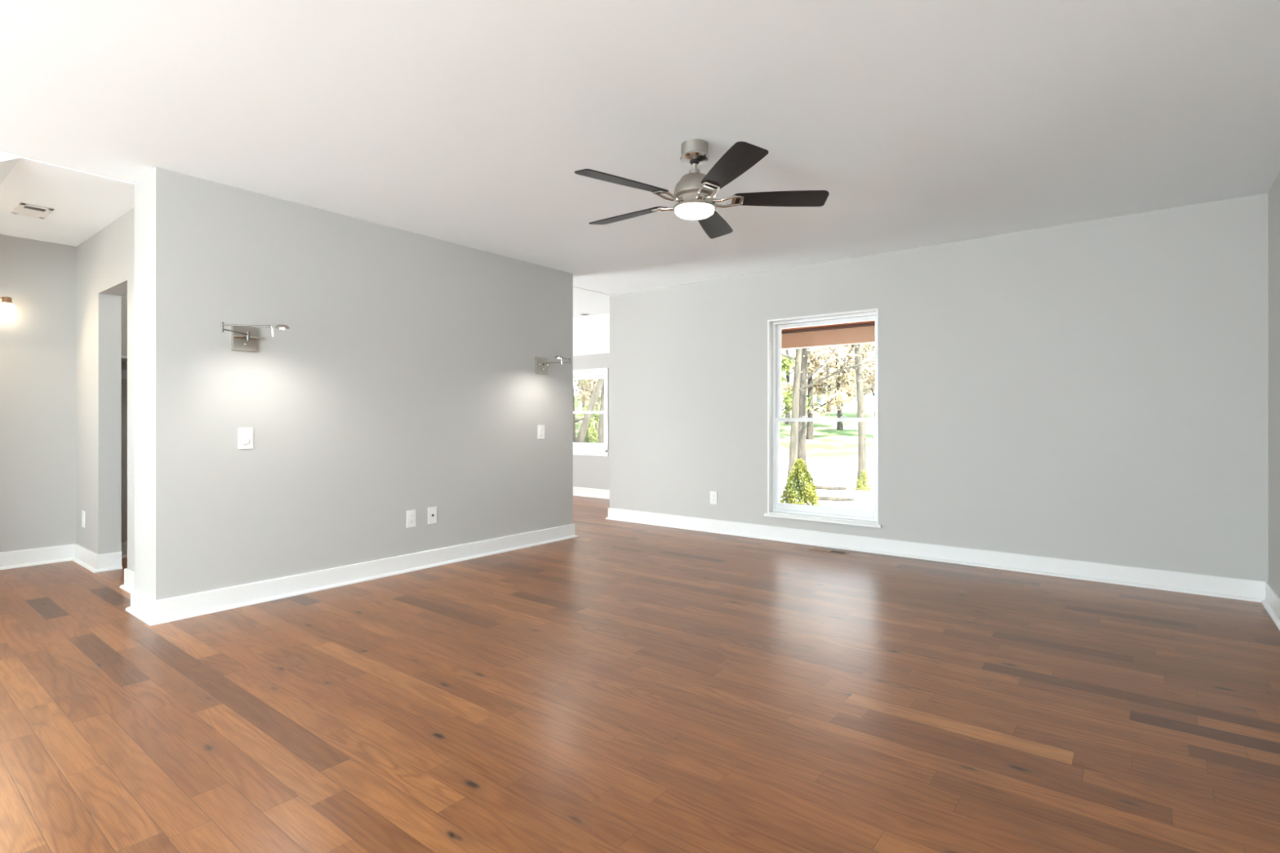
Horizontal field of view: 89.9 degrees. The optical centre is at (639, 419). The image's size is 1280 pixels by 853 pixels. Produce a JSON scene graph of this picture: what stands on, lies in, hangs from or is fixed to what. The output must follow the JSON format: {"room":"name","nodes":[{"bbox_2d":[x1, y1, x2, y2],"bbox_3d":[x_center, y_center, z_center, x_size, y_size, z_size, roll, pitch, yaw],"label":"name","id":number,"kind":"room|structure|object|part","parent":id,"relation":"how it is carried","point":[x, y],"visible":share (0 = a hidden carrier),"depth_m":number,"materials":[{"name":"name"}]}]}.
{"room":"empty living room","nodes":[
{"label":"empty living room","id":0,"kind":"room"},
{"bbox_2d":[0,234,76,552],"bbox_3d":[-4.994,-0.129,4.329,0.130,2.440,2.050,0,0,38],"label":"wall","id":1,"kind":"structure","parent":0,"point":[38,346],"depth_m":4.82,"materials":[{"name":"paint"}]},
{"bbox_2d":[0,296,17,318],"bbox_3d":[-4.750,-0.818,4.423,0.137,0.162,0.644,0,0,38],"label":"vanity light","id":2,"kind":"object","parent":1,"relation":"attached to","point":[7,309],"visible":1,"depth_m":4.60,"materials":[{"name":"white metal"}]},
{"bbox_2d":[76,208,133,571],"bbox_3d":[-3.565,-0.129,4.428,1.996,2.440,0.130,0,0,38],"label":"wall","id":3,"kind":"structure","parent":0,"point":[104,260],"depth_m":4.64,"materials":[{"name":"paint"}]},
{"bbox_2d":[81,511,84,528],"bbox_3d":[-4.212,0.756,4.847,0.076,0.124,0.009,0,0,38],"label":"wall outlet","id":4,"kind":"object","parent":3,"relation":"attached to","point":[82,512],"visible":1,"depth_m":4.83,"materials":[{"name":"white plastic"}]},
{"bbox_2d":[120,293,127,542],"bbox_3d":[-3.115,-0.129,4.933,1.910,2.440,1.220,0,0,38],"label":"wall","id":5,"kind":"structure","parent":0,"point":[123,298],"depth_m":5.06,"materials":[{"name":"paint"}]},
{"bbox_2d":[120,355,127,378],"bbox_3d":[-3.688,-0.399,5.312,0.300,0.159,1.088,0,0,38],"label":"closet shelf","id":6,"kind":"object","parent":5,"relation":"attached to","point":[123,372],"visible":0.02,"depth_m":5.04,"materials":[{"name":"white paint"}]},
{"bbox_2d":[120,541,127,558],"bbox_3d":[-3.286,1.030,4.991,1.330,0.122,1.100,0,0,38],"label":"baseboard","id":7,"kind":"structure","parent":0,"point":[123,544],"depth_m":5.05,"materials":[{"name":"white paint"}]},
{"bbox_2d":[0,152,613,355],"bbox_3d":[-3.309,-1.024,6.508,4.160,0.891,7.560,0,0,38],"label":"ceiling","id":8,"kind":"structure","parent":0,"point":[83,204],"depth_m":4.11,"materials":[{"name":"paint"}]},
{"bbox_2d":[11,202,53,218],"bbox_3d":[-3.915,-1.341,4.131,0.300,0.008,0.156,0,0,38],"label":"ceiling vent","id":9,"kind":"object","parent":8,"relation":"in","point":[28,210],"visible":1,"depth_m":4.12,"materials":[{"name":"white plastic"}]},
{"bbox_2d":[578,313,590,315],"bbox_3d":[-0.708,-1.341,8.205,0.150,0.008,0.150,0,0,38],"label":"recessed light","id":10,"kind":"object","parent":8,"relation":"in","point":[583,314],"visible":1,"depth_m":8.20,"materials":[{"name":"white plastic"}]},
{"bbox_2d":[133,167,573,599],"bbox_3d":[-1.758,-0.129,4.803,0.386,2.440,3.190,0,0,38],"label":"wall partition","id":11,"kind":"structure","parent":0,"point":[402,377],"depth_m":4.13,"materials":[{"name":"paint"}]},
{"bbox_2d":[238,427,253,448],"bbox_3d":[-2.315,0.113,3.766,0.017,0.124,0.080,0,0,38],"label":"light switch","id":12,"kind":"object","parent":11,"relation":"attached to","point":[245,434],"visible":1,"depth_m":3.76,"materials":[{"name":"white plastic"}]},
{"bbox_2d":[221,321,288,352],"bbox_3d":[-2.194,-0.471,3.602,0.410,0.144,0.278,0,0,38],"label":"wall lamp","id":13,"kind":"object","parent":11,"relation":"attached to","point":[244,338],"visible":1,"depth_m":3.73,"materials":[{"name":"silver metal"}]},
{"bbox_3d":[-2.281,-0.493,3.615,0.008,0.008,0.225,0,0,1],"label":"arm","id":14,"kind":"part","parent":13,"relation":"part of","materials":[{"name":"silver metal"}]},
{"bbox_3d":[-2.320,-0.471,3.759,0.018,0.144,0.132,0,0,38],"label":"plate","id":15,"kind":"part","parent":13,"relation":"part of","materials":[{"name":"silver metal"}]},
{"bbox_3d":[-2.294,-0.482,3.739,0.054,0.050,0.020,0,0,38],"label":"pivot post","id":16,"kind":"part","parent":13,"relation":"part of","materials":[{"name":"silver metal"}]},
{"bbox_3d":[-2.165,-0.517,3.534,0.245,0.013,0.013,0,0,-15],"label":"arm","id":17,"kind":"part","parent":13,"relation":"part of","materials":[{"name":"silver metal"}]},
{"bbox_3d":[-2.047,-0.488,3.566,0.011,0.059,0.013,0,0,38],"label":"aiming handle","id":18,"kind":"part","parent":13,"relation":"part of","materials":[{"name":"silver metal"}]},
{"bbox_2d":[119,523,577,626],"bbox_3d":[-2.013,1.030,5.003,1.099,0.122,3.256,0,0,38],"label":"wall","id":19,"kind":"structure","parent":11,"relation":"attached to","point":[145,608],"depth_m":4.09,"materials":[{"name":"white paint"}]},
{"bbox_2d":[406,509,416,528],"bbox_3d":[-1.649,0.717,4.622,0.009,0.124,0.076,0,0,38],"label":"wall outlet","id":20,"kind":"object","parent":11,"relation":"attached to","point":[411,514],"visible":1,"depth_m":4.62,"materials":[{"name":"white plastic"}]},
{"bbox_2d":[427,506,436,524],"bbox_3d":[-1.538,0.713,4.758,0.016,0.124,0.074,0,0,38],"label":"cable jack","id":21,"kind":"object","parent":11,"relation":"attached to","point":[432,511],"visible":1,"depth_m":4.75,"materials":[{"name":"white plastic"}]},
{"bbox_2d":[537,425,544,439],"bbox_3d":[-0.865,0.113,5.619,0.011,0.124,0.080,0,0,38],"label":"light switch","id":22,"kind":"object","parent":11,"relation":"attached to","point":[540,428],"visible":1,"depth_m":5.62,"materials":[{"name":"white plastic"}]},
{"bbox_2d":[535,355,570,373],"bbox_3d":[-0.730,-0.471,5.498,0.375,0.144,0.274,0,0,38],"label":"wall lamp","id":23,"kind":"object","parent":11,"relation":"attached to","point":[541,363],"visible":1,"depth_m":5.58,"materials":[{"name":"silver metal"}]},
{"bbox_3d":[-0.863,-0.471,5.617,0.018,0.144,0.132,0,0,38],"label":"plate","id":24,"kind":"part","parent":23,"relation":"part of","materials":[{"name":"silver metal"}]},
{"bbox_2d":[573,353,609,489],"bbox_3d":[-0.969,0.021,9.324,4.169,2.740,0.160,0,0,38],"label":"wall","id":25,"kind":"structure","parent":0,"point":[588,471],"depth_m":8.98,"materials":[{"name":"paint"}]},
{"bbox_2d":[573,367,608,456],"bbox_3d":[-1.048,-0.099,9.348,1.635,1.220,0.160,0,0,38],"label":"window","id":26,"kind":"structure","parent":25,"relation":"in","point":[580,448],"depth_m":9.09,"materials":[{"name":"white paint"}]},
{"bbox_3d":[-1.037,0.126,9.361,1.387,0.423,0.006,0,0,38],"label":"pane","id":27,"kind":"part","parent":26,"relation":"part of","materials":[{"name":"clear glass"}]},
{"bbox_3d":[-1.012,-0.347,9.394,1.387,0.468,0.006,0,0,38],"label":"pane","id":28,"kind":"part","parent":26,"relation":"part of","materials":[{"name":"clear glass"}]},
{"bbox_3d":[-1.012,-0.346,9.394,1.439,0.530,0.030,0,0,38],"label":"sash","id":29,"kind":"part","parent":26,"relation":"part of","materials":[{"name":"white plastic"}]},
{"bbox_3d":[-1.037,0.138,9.361,1.439,0.511,0.030,0,0,38],"label":"sash","id":30,"kind":"part","parent":26,"relation":"part of","materials":[{"name":"white plastic"}]},
{"bbox_3d":[-1.044,0.439,9.346,1.567,0.026,0.160,0,0,38],"label":"sill","id":31,"kind":"part","parent":26,"relation":"part of","materials":[{"name":"white paint"}]},
{"bbox_2d":[573,486,609,499],"bbox_3d":[-1.091,1.030,9.298,4.009,0.122,0.033,0,0,38],"label":"baseboard","id":32,"kind":"structure","parent":25,"relation":"attached to","point":[579,491],"depth_m":8.97,"materials":[{"name":"white paint"}]},
{"bbox_2d":[0,495,1279,852],"bbox_3d":[-3.039,1.091,2.521,11.303,0.001,13.352,0,0,38],"label":"floor","id":33,"kind":"structure","parent":0,"point":[615,686],"depth_m":2.39,"materials":[{"name":"brown wood"}]},
{"bbox_2d":[808,547,849,554],"bbox_3d":[1.563,1.089,5.300,0.310,0.004,0.110,0,0,38],"label":"floor vent","id":34,"kind":"object","parent":33,"relation":"in","point":[812,548],"visible":1,"depth_m":5.29,"materials":[{"name":"brown wood"}]},
{"bbox_2d":[0,0,1279,295],"bbox_3d":[-1.841,-1.409,0.691,5.330,0.120,12.216,0,0,38],"label":"ceiling","id":35,"kind":"structure","parent":0,"point":[469,123],"depth_m":2.78,"materials":[{"name":"paint"}]},
{"bbox_2d":[574,138,829,238],"bbox_3d":[0.231,-1.172,3.168,1.203,0.355,1.255,0,0,38],"label":"ceiling fan","id":36,"kind":"object","parent":35,"relation":"hanging from","point":[694,195],"visible":1,"depth_m":3.08,"materials":[{"name":"silver metal"}]},
{"bbox_3d":[-0.074,-1.077,2.908,0.460,0.006,0.140,0,12,-35],"label":"blade","id":37,"kind":"part","parent":36,"relation":"part of","materials":[{"name":"brown wood"}]},
{"bbox_3d":[-0.062,-1.077,3.396,0.460,0.006,0.140,0,12,37],"label":"blade","id":38,"kind":"part","parent":36,"relation":"part of","materials":[{"name":"brown wood"}]},
{"bbox_3d":[0.406,-1.077,3.535,0.140,0.006,0.460,-13,-4,19],"label":"blade","id":39,"kind":"part","parent":36,"relation":"part of","materials":[{"name":"brown wood"}]},
{"bbox_3d":[0.386,-1.077,2.746,0.140,0.006,0.460,12,-4,-16],"label":"blade","id":40,"kind":"part","parent":36,"relation":"part of","materials":[{"name":"black wood"}]},
{"bbox_3d":[0.683,-1.077,3.133,0.460,0.006,0.140,0,-12,1],"label":"blade","id":41,"kind":"part","parent":36,"relation":"part of","materials":[{"name":"brown wood"}]},
{"bbox_2d":[609,192,1268,582],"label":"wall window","id":42,"kind":"structure","parent":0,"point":[1097,390],"depth_m":4.61,"materials":[{"name":"paint"}]},
{"bbox_2d":[710,491,716,504],"bbox_3d":[0.710,0.758,6.193,0.076,0.124,0.009,0,0,38],"label":"wall outlet","id":43,"kind":"object","parent":42,"relation":"attached to","point":[713,494],"visible":1,"depth_m":6.19,"materials":[{"name":"white plastic"}]},
{"bbox_2d":[764,308,881,528],"bbox_3d":[1.596,-0.012,5.583,1.046,1.787,0.185,0,0,38],"label":"window","id":44,"kind":"structure","parent":42,"relation":"attached to","point":[775,326],"depth_m":5.72,"materials":[{"name":"white paint"}]},
{"bbox_3d":[1.596,0.869,5.583,1.046,0.026,0.185,0,0,38],"label":"sill","id":45,"kind":"part","parent":44,"relation":"part of","materials":[{"name":"white paint"}]},
{"bbox_3d":[1.611,0.405,5.609,0.918,0.838,0.030,0,0,38],"label":"sash","id":46,"kind":"part","parent":44,"relation":"part of","materials":[{"name":"white plastic"}]},
{"bbox_3d":[1.637,-0.423,5.641,0.918,0.889,0.030,0,0,38],"label":"sash","id":47,"kind":"part","parent":44,"relation":"part of","materials":[{"name":"white plastic"}]},
{"bbox_2d":[605,507,1266,602],"bbox_3d":[2.097,1.030,5.944,5.214,0.122,1.377,0,0,38],"label":"baseboard","id":48,"kind":"structure","parent":42,"relation":"attached to","point":[1244,589],"depth_m":4.75,"materials":[{"name":"white paint"}]},
{"bbox_2d":[1268,172,1279,596],"bbox_3d":[0.164,-0.129,-0.868,0.150,2.440,12.236,0,0,38],"label":"wall","id":49,"kind":"structure","parent":0,"point":[1274,192],"depth_m":3.66,"materials":[{"name":"paint"}]},
{"bbox_2d":[1261,581,1279,631],"bbox_3d":[0.086,1.030,-0.820,0.033,0.122,11.816,0,0,38],"label":"baseboard","id":50,"kind":"structure","parent":49,"relation":"attached to","point":[1271,603],"depth_m":3.59,"materials":[{"name":"white paint"}]},
{"label":"outside","id":51,"kind":"structure","parent":0,"visible":0},
{"bbox_2d":[580,393,875,511],"bbox_3d":[34.785,-2.362,49.225,316.520,7.807,110.000,0,0,38],"label":"ground","id":52,"kind":"structure","parent":51,"point":[832,456],"depth_m":26.53,"materials":[{"name":"green plant"}]},
{"bbox_2d":[580,380,599,429],"bbox_3d":[-3.007,-3.597,29.905,4.736,10.383,3.236,0,0,38],"label":"tree","id":53,"kind":"object","parent":52,"relation":"on","point":[596,416],"visible":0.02,"depth_m":29.42,"materials":[{"name":"green plant"}]},
{"bbox_2d":[580,378,600,434],"bbox_3d":[-2.466,-3.967,37.417,3.903,10.841,4.583,0,0,-30],"label":"tree","id":54,"kind":"object","parent":52,"relation":"on","point":[586,393],"visible":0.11,"depth_m":36.92,"materials":[{"name":"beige plant"}]},
{"bbox_2d":[583,419,598,443],"bbox_3d":[-1.848,0.764,24.031,1.326,1.655,1.307,0,0,38],"label":"bush","id":55,"kind":"object","parent":52,"relation":"on","point":[591,432],"visible":0.27,"depth_m":23.81,"materials":[{"name":"green plant"}]},
{"bbox_2d":[581,382,600,417],"bbox_3d":[-4.257,-5.102,53.744,4.185,11.174,4.062,0,0,38],"label":"tree","id":56,"kind":"object","parent":52,"relation":"on","point":[583,402],"visible":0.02,"depth_m":53.90,"materials":[{"name":"green plant"}]},
{"bbox_2d":[580,377,604,442],"bbox_3d":[-0.328,-1.511,14.570,3.284,6.277,2.280,0,0,38],"label":"tree","id":57,"kind":"object","parent":52,"relation":"on","point":[586,420],"visible":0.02,"depth_m":14.47,"materials":[{"name":"grey plant"}]},
{"bbox_2d":[597,382,604,443],"bbox_3d":[-1.352,-2.170,21.912,3.855,7.533,3.998,0,0,-28],"label":"tree","id":58,"kind":"object","parent":52,"relation":"on","point":[601,429],"visible":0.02,"depth_m":21.89,"materials":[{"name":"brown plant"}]},
{"bbox_2d":[781,353,817,427],"bbox_3d":[6.593,-3.588,32.169,3.676,9.709,4.132,0,0,38],"label":"tree","id":59,"kind":"object","parent":52,"relation":"on","point":[785,362],"visible":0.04,"depth_m":32.20,"materials":[{"name":"green plant"}]},
{"bbox_2d":[779,457,821,506],"bbox_3d":[2.515,1.083,10.018,0.808,0.956,0.782,0,0,38],"label":"bush","id":60,"kind":"object","parent":52,"relation":"on","point":[799,473],"visible":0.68,"depth_m":9.89,"materials":[{"name":"green plant"}]},
{"bbox_2d":[781,347,825,423],"bbox_3d":[9.386,-4.879,41.211,4.599,10.415,3.101,0,0,38],"label":"tree","id":61,"kind":"object","parent":52,"relation":"on","point":[786,350],"visible":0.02,"depth_m":40.96,"materials":[{"name":"green plant"}]},
{"bbox_2d":[781,346,857,439],"bbox_3d":[8.781,-3.986,33.018,5.188,10.147,3.295,0,0,38],"label":"tree","id":62,"kind":"object","parent":52,"relation":"on","point":[840,397],"visible":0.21,"depth_m":32.55,"materials":[{"name":"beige plant"}]},
{"bbox_2d":[801,485,846,489],"bbox_3d":[3.959,1.483,13.908,1.008,0.091,0.122,0,0,12],"label":"fallen log","id":63,"kind":"object","parent":52,"relation":"on","point":[817,487],"visible":0.57,"depth_m":13.84,"materials":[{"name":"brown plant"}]},
{"bbox_2d":[781,320,875,350],"bbox_3d":[3.083,0.166,5.876,6.400,2.750,2.021,0,0,38],"label":"porch roof","id":64,"kind":"structure","parent":52,"relation":"on","point":[858,332],"depth_m":7.42,"materials":[{"name":"brown wood"}]},
{"bbox_3d":[3.491,-1.056,6.396,6.400,0.037,0.025,0,0,38],"label":"moulding","id":65,"kind":"part","parent":64,"relation":"part of","materials":[{"name":"wood"}]},
{"bbox_2d":[781,345,875,484],"bbox_3d":[3.628,-2.336,14.169,4.074,7.871,4.452,0,0,-19],"label":"tree","id":66,"kind":"object","parent":52,"relation":"on","point":[793,458],"visible":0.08,"depth_m":14.40,"materials":[{"name":"grey plant"}]},
{"bbox_2d":[805,495,853,501],"bbox_3d":[3.538,1.483,12.008,0.909,0.091,0.122,0,0,12],"label":"fallen log","id":67,"kind":"object","parent":52,"relation":"on","point":[820,497],"visible":0.71,"depth_m":11.95,"materials":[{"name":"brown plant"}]},
{"bbox_2d":[790,344,870,466],"bbox_3d":[4.133,-2.346,16.863,3.794,7.889,3.328,0,0,-26],"label":"tree","id":68,"kind":"object","parent":52,"relation":"on","point":[802,453],"visible":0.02,"depth_m":16.50,"materials":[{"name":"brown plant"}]},
{"bbox_2d":[811,347,855,411],"bbox_3d":[15.095,-5.128,50.189,3.930,9.138,3.047,0,0,38],"label":"tree","id":69,"kind":"object","parent":52,"relation":"on","point":[828,367],"visible":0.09,"depth_m":50.32,"materials":[{"name":"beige plant"}]},
{"bbox_2d":[806,345,867,430],"bbox_3d":[11.015,-4.004,37.079,3.553,9.315,3.632,0,0,38],"label":"tree","id":70,"kind":"object","parent":52,"relation":"on","point":[817,388],"visible":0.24,"depth_m":36.89,"materials":[{"name":"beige plant"}]},
{"bbox_2d":[807,343,875,490],"bbox_3d":[4.996,-2.106,14.090,4.326,7.400,3.923,0,0,38],"label":"tree","id":71,"kind":"object","parent":52,"relation":"on","point":[862,459],"visible":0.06,"depth_m":13.90,"materials":[{"name":"grey plant"}]},
{"bbox_2d":[814,373,875,405],"bbox_3d":[19.975,-2.895,62.000,5.800,3.200,4.600,0,0,9],"label":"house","id":72,"kind":"structure","parent":52,"relation":"on","point":[868,397],"depth_m":59.95,"materials":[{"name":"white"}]},
{"bbox_2d":[825,345,875,416],"bbox_3d":[15.302,-4.857,45.073,4.603,9.356,2.639,0,0,10],"label":"tree","id":73,"kind":"object","parent":52,"relation":"on","point":[864,356],"visible":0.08,"depth_m":44.87,"materials":[{"name":"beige plant"}]},
{"bbox_2d":[848,342,875,439],"bbox_3d":[12.623,-3.902,32.836,3.838,9.933,3.434,0,0,38],"label":"tree","id":74,"kind":"object","parent":52,"relation":"on","point":[870,380],"visible":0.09,"depth_m":33.25,"materials":[{"name":"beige plant"}]},
{"bbox_2d":[854,470,873,492],"bbox_3d":[4.753,1.315,13.607,0.400,0.492,0.388,0,0,38],"label":"bush","id":75,"kind":"object","parent":52,"relation":"on","point":[863,486],"visible":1,"depth_m":13.56,"materials":[{"name":"green plant"}]},
{"bbox_3d":[-4.561,-0.129,-0.999,7.126,2.440,6.100,0,0,38],"label":"wall","id":76,"kind":"structure","parent":0,"visible":0},
{"bbox_2d":[0,543,122,573],"bbox_3d":[-5.934,1.030,1.381,2.029,0.122,7.850,0,0,38],"label":"baseboard","id":77,"kind":"structure","parent":76,"relation":"attached to","point":[95,562],"depth_m":4.75,"materials":[{"name":"white paint"}]}
]}

